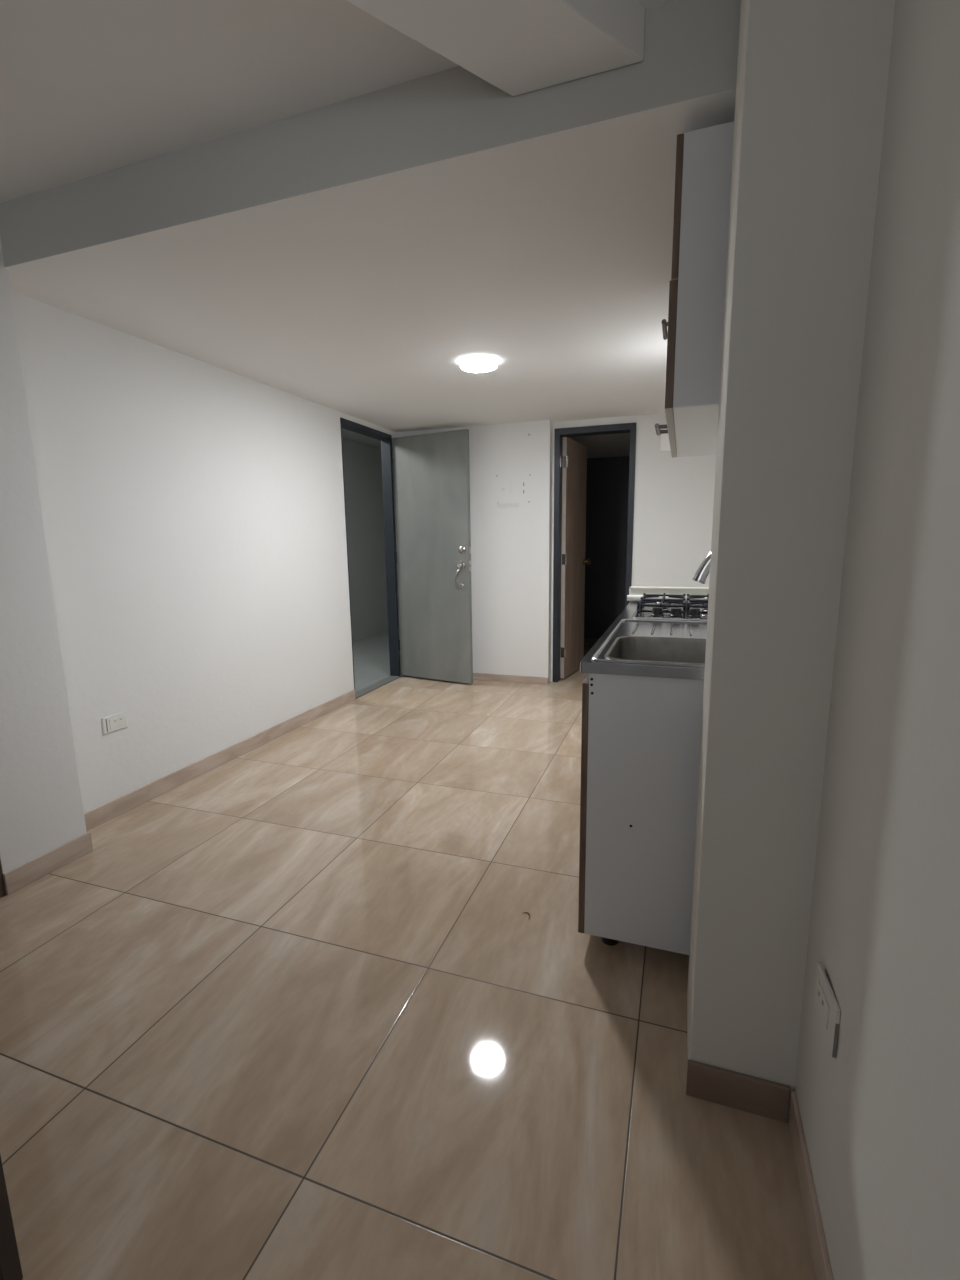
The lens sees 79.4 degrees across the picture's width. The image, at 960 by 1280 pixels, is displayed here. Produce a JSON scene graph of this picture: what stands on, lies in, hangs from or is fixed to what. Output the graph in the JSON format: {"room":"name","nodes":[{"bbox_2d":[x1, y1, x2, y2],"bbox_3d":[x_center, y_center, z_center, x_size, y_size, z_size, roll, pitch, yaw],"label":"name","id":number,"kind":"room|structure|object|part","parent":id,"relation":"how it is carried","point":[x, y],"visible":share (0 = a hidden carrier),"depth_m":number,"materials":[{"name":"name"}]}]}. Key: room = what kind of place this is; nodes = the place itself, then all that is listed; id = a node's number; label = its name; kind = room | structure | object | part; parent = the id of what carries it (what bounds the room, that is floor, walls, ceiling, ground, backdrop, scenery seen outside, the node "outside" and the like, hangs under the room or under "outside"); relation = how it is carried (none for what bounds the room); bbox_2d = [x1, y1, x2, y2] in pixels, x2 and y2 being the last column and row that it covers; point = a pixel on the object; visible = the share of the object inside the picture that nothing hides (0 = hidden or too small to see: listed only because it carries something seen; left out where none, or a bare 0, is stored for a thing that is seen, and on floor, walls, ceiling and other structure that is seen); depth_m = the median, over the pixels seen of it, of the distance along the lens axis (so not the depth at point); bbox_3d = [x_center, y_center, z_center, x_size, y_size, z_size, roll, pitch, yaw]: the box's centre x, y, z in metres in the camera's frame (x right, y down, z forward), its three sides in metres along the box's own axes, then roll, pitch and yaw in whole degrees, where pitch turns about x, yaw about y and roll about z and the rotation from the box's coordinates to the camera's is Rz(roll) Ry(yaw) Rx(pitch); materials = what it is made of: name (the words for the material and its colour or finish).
{"room":"apartment kitchen","nodes":[
{"label":"apartment kitchen","id":0,"kind":"room"},
{"bbox_2d":[0,239,86,889],"bbox_3d":[-1.865,-0.288,2.098,0.400,2.385,0.315,3,10,19],"label":"wall","id":1,"kind":"structure","parent":0,"point":[41,804],"depth_m":2.11,"materials":[{"name":"white paint"}]},
{"bbox_2d":[3,832,92,894],"bbox_3d":[-1.655,0.855,2.231,0.009,0.082,0.324,3,10,19],"label":"baseboard","id":2,"kind":"structure","parent":1,"relation":"attached to","point":[35,869],"depth_m":2.21,"materials":[{"name":"beige tile"}]},
{"bbox_2d":[12,292,402,812],"bbox_3d":[-1.561,-0.944,5.247,1.570,2.600,6.500,3,10,19],"label":"wall","id":3,"kind":"structure","parent":0,"point":[193,510],"depth_m":3.00,"materials":[{"name":"white paint"}]},
{"bbox_2d":[102,711,127,733],"bbox_3d":[-1.676,0.380,2.657,0.010,0.076,0.120,3,10,19],"label":"wall outlet","id":4,"kind":"object","parent":3,"relation":"attached to","point":[117,721],"visible":1,"depth_m":2.65,"materials":[{"name":"white plastic"}]},
{"bbox_2d":[84,689,354,830],"bbox_3d":[-1.388,0.627,3.528,0.009,0.082,2.358,3,10,19],"label":"baseboard","id":5,"kind":"structure","parent":3,"relation":"attached to","point":[116,807],"depth_m":3.14,"materials":[{"name":"beige tile"}]},
{"bbox_2d":[342,428,380,448],"bbox_3d":[-1.392,-2.264,5.679,1.494,0.150,4.650,3,10,19],"label":"ceiling","id":6,"kind":"structure","parent":0,"point":[346,434],"depth_m":6.91,"materials":[{"name":"grey paint"}]},
{"bbox_2d":[0,0,740,457],"bbox_3d":[-0.041,-1.634,2.682,3.250,0.410,9.350,3,10,19],"label":"ceiling","id":7,"kind":"structure","parent":0,"point":[310,200],"depth_m":1.72,"materials":[{"name":"white paint"}]},
{"bbox_2d":[460,355,497,371],"bbox_3d":[-0.006,-1.481,3.110,0.202,0.036,0.202,3,10,19],"label":"recessed light","id":8,"kind":"object","parent":7,"relation":"in","point":[479,363],"visible":1,"depth_m":3.06,"materials":[{"name":"white plastic"}]},
{"bbox_2d":[461,362,496,371],"bbox_3d":[-0.006,-1.468,3.113,0.192,0.010,0.192,3,10,19],"label":"diffuser","id":9,"kind":"object","parent":8,"relation":"attached to","point":[467,366],"depth_m":3.08,"materials":[{"name":"white plastic"}]},
{"bbox_2d":[346,0,644,95],"bbox_3d":[-0.580,-1.236,0.737,2.169,0.110,0.252,-8,12,-36],"label":"beam","id":10,"kind":"structure","parent":7,"relation":"attached to","point":[518,47],"depth_m":1.22,"materials":[{"name":"white paint"}]},
{"bbox_2d":[0,632,815,1279],"bbox_3d":[-1.172,0.682,3.732,5.130,0.100,9.600,3,10,19],"label":"floor","id":11,"kind":"structure","parent":0,"point":[295,1009],"depth_m":1.46,"materials":[{"name":"beige tile"}]},
{"bbox_2d":[0,1155,22,1279],"bbox_3d":[-1.185,0.116,0.773,0.780,2.020,0.038,-2,10,-5],"label":"door","id":12,"kind":"structure","parent":11,"relation":"on","point":[10,1265],"depth_m":0.96,"materials":[{"name":"brown wood"}]},
{"bbox_2d":[355,676,400,698],"bbox_3d":[-0.904,0.400,5.017,0.087,0.012,0.800,3,10,19],"label":"threshold","id":13,"kind":"object","parent":11,"relation":"on","point":[366,690],"visible":0.76,"depth_m":4.98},
{"bbox_2d":[340,417,472,688],"bbox_3d":[-0.562,-0.646,4.731,0.850,2.138,0.836,3,10,19],"label":"door","id":14,"kind":"structure","parent":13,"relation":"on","point":[431,549],"depth_m":5.01,"materials":[{"name":"silver metal"}]},
{"bbox_3d":[-0.926,-0.659,4.837,0.091,2.138,0.800,3,10,19],"label":"frame","id":15,"kind":"part","parent":14,"relation":"part of","materials":[{"name":"black metal"}]},
{"bbox_3d":[-0.176,-0.529,4.848,0.066,0.172,0.032,-8,12,-35],"label":"handle","id":16,"kind":"part","parent":14,"relation":"part of","materials":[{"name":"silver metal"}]},
{"bbox_3d":[-0.164,-0.624,4.841,0.068,0.068,0.054,5,11,29],"label":"knob","id":17,"kind":"part","parent":14,"relation":"part of","materials":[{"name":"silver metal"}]},
{"bbox_3d":[-0.081,-0.677,4.837,0.011,0.205,0.026,5,11,29],"label":"latch plate","id":18,"kind":"part","parent":14,"relation":"part of","materials":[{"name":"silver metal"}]},
{"bbox_2d":[578,673,703,954],"bbox_3d":[0.802,0.399,2.355,0.520,0.873,1.616,3,10,19],"label":"base cabinet","id":19,"kind":"object","parent":11,"relation":"on","point":[641,736],"visible":0.49,"depth_m":1.63,"materials":[{"name":"white plastic"}]},
{"bbox_3d":[0.366,0.471,1.871,0.018,0.778,0.401,3,10,19],"label":"door","id":20,"kind":"part","parent":19,"relation":"part of","materials":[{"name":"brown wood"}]},
{"bbox_3d":[0.407,0.907,1.808,0.060,0.066,0.060,3,10,19],"label":"leg","id":21,"kind":"part","parent":19,"relation":"part of","materials":[{"name":"black plastic"}]},
{"bbox_2d":[580,602,706,679],"bbox_3d":[0.798,0.009,2.296,0.528,0.162,1.660,3,10,19],"label":"countertop","id":22,"kind":"structure","parent":19,"relation":"on","point":[628,647],"depth_m":1.94,"materials":[{"name":"silver metal"}]},
{"bbox_3d":[0.578,0.103,1.773,0.353,0.159,0.421,3,10,19],"label":"sink bowl","id":23,"kind":"part","parent":22,"relation":"part of","materials":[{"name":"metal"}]},
{"bbox_2d":[627,586,708,602],"bbox_3d":[1.046,-0.234,3.009,0.538,0.078,0.086,3,10,19],"label":"counter ledge","id":24,"kind":"object","parent":22,"relation":"on","point":[635,592],"visible":0.46,"depth_m":3.02,"materials":[{"name":"beige plastic"}]},
{"bbox_2d":[631,593,708,621],"bbox_3d":[0.943,-0.158,2.645,0.436,0.058,0.640,3,10,19],"label":"gas cooktop","id":25,"kind":"object","parent":22,"relation":"in","point":[681,609],"visible":0.69,"depth_m":2.51,"materials":[{"name":"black metal"}]},
{"bbox_3d":[0.754,-0.118,2.455,0.052,0.040,0.052,3,10,19],"label":"knob","id":26,"kind":"part","parent":25,"relation":"part of","materials":[{"name":"black plastic"}]},
{"bbox_3d":[0.903,-0.177,2.849,0.105,0.020,0.105,3,10,19],"label":"burner","id":27,"kind":"part","parent":25,"relation":"part of","materials":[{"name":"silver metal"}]},
{"bbox_3d":[0.825,-0.114,2.431,0.052,0.040,0.052,3,10,19],"label":"knob","id":28,"kind":"part","parent":25,"relation":"part of","materials":[{"name":"black plastic"}]},
{"bbox_3d":[0.893,-0.111,2.408,0.052,0.040,0.052,3,10,19],"label":"knob","id":29,"kind":"part","parent":25,"relation":"part of","materials":[{"name":"black plastic"}]},
{"bbox_2d":[692,552,710,583],"bbox_3d":[0.753,-0.141,1.758,0.205,0.331,0.054,3,10,19],"label":"faucet","id":30,"kind":"object","parent":22,"relation":"on","point":[703,571],"visible":0.16,"depth_m":1.76,"materials":[{"name":"silver metal"}]},
{"bbox_2d":[396,413,715,683],"bbox_3d":[0.631,-0.714,4.950,2.935,2.190,0.251,3,10,19],"label":"wall","id":31,"kind":"structure","parent":0,"point":[512,464],"depth_m":4.83,"materials":[{"name":"white paint"}]},
{"bbox_2d":[473,673,547,683],"bbox_3d":[-0.023,0.328,5.226,1.300,0.060,0.009,3,10,19],"label":"baseboard","id":32,"kind":"structure","parent":31,"relation":"attached to","point":[479,676],"depth_m":5.12,"materials":[{"name":"beige tile"}]},
{"bbox_2d":[552,422,635,681],"bbox_3d":[1.041,-0.722,5.124,0.650,2.135,0.666,3,10,19],"label":"door","id":33,"kind":"structure","parent":31,"relation":"in","point":[570,456],"depth_m":5.03,"materials":[{"name":"brown wood"}]},
{"bbox_3d":[1.006,-0.735,5.428,0.070,0.060,0.060,4,11,27],"label":"knob","id":34,"kind":"part","parent":33,"relation":"part of","materials":[{"name":"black metal"}]},
{"bbox_2d":[660,433,670,451],"bbox_3d":[1.444,-1.534,4.474,0.094,0.141,0.035,3,10,19],"label":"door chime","id":35,"kind":"object","parent":31,"relation":"attached to","point":[664,439],"visible":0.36,"depth_m":4.46,"materials":[{"name":"white plastic"}]},
{"bbox_2d":[584,456,628,638],"bbox_3d":[1.747,-0.953,5.924,1.920,2.300,2.370,3,10,19],"label":"wall","id":36,"kind":"structure","parent":0,"point":[607,477],"depth_m":7.06,"materials":[{"name":"black paint"}]},
{"bbox_2d":[687,0,894,1118],"bbox_3d":[0.627,-0.178,1.203,0.261,2.405,0.293,3,10,19],"label":"wall column","id":37,"kind":"structure","parent":0,"point":[812,79],"depth_m":1.06,"materials":[{"name":"grey paint"}]},
{"bbox_2d":[686,1059,790,1122],"bbox_3d":[0.563,0.989,1.269,0.206,0.085,0.011,3,10,19],"label":"baseboard","id":38,"kind":"structure","parent":37,"relation":"attached to","point":[744,1092],"depth_m":1.26,"materials":[{"name":"brown tile"}]},
{"bbox_2d":[794,0,959,1279],"bbox_3d":[1.237,-0.394,2.468,0.150,2.385,4.480,3,10,19],"label":"wall","id":39,"kind":"structure","parent":0,"point":[880,1118],"depth_m":0.76,"materials":[{"name":"white paint"}]},
{"bbox_2d":[655,121,733,457],"bbox_3d":[0.746,-0.942,1.778,0.375,0.601,0.945,3,10,19],"label":"upper cabinet","id":40,"kind":"object","parent":39,"relation":"attached to","point":[694,337],"visible":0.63,"depth_m":1.37,"materials":[{"name":"white melamine"},{"name":"walnut laminate"},{"name":"brushed metal"}]},
{"bbox_3d":[0.594,-0.685,1.879,0.044,0.014,0.140,3,10,19],"label":"handle","id":41,"kind":"part","parent":40,"relation":"part of","materials":[{"name":"silver metal"}]},
{"bbox_3d":[0.596,-0.981,1.826,0.038,0.014,0.150,3,10,19],"label":"handle","id":42,"kind":"part","parent":40,"relation":"part of","materials":[{"name":"silver metal"}]},
{"bbox_3d":[0.621,-0.796,1.848,0.019,0.291,0.945,3,10,19],"label":"door","id":43,"kind":"part","parent":40,"relation":"part of","materials":[{"name":"brown wood"}]},
{"bbox_3d":[0.618,-1.093,1.796,0.016,0.305,0.945,3,10,19],"label":"door","id":44,"kind":"part","parent":40,"relation":"part of","materials":[{"name":"brown wood"}]},
{"bbox_3d":[0.779,-0.654,1.817,0.312,0.016,0.913,3,10,19],"label":"panel","id":45,"kind":"part","parent":40,"relation":"part of","materials":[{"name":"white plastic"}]},
{"bbox_3d":[0.623,-0.865,1.335,0.312,0.599,0.016,3,10,19],"label":"panel","id":46,"kind":"part","parent":40,"relation":"part of","materials":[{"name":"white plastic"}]},
{"bbox_2d":[788,1091,833,1279],"bbox_3d":[0.168,1.243,-0.176,0.009,0.085,3.021,3,10,19],"label":"baseboard","id":47,"kind":"structure","parent":39,"relation":"attached to","point":[822,1269],"depth_m":1.05,"materials":[{"name":"beige tile"}]},
{"bbox_2d":[813,961,840,1057],"bbox_3d":[0.597,0.635,0.999,0.015,0.090,0.117,3,10,19],"label":"wall outlet","id":48,"kind":"object","parent":39,"relation":"attached to","point":[827,1009],"visible":1,"depth_m":0.98,"materials":[{"name":"white plastic"}]},
{"bbox_3d":[-2.416,-0.011,0.530,0.400,2.385,3.055,3,10,19],"label":"wall","id":49,"kind":"structure","parent":0,"visible":0},
{"bbox_2d":[0,860,5,897],"bbox_3d":[-1.946,-0.033,1.462,0.120,2.100,1.005,3,10,19],"label":"door","id":50,"kind":"structure","parent":49,"relation":"in","point":[2,885],"depth_m":2.07,"materials":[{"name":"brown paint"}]}
]}

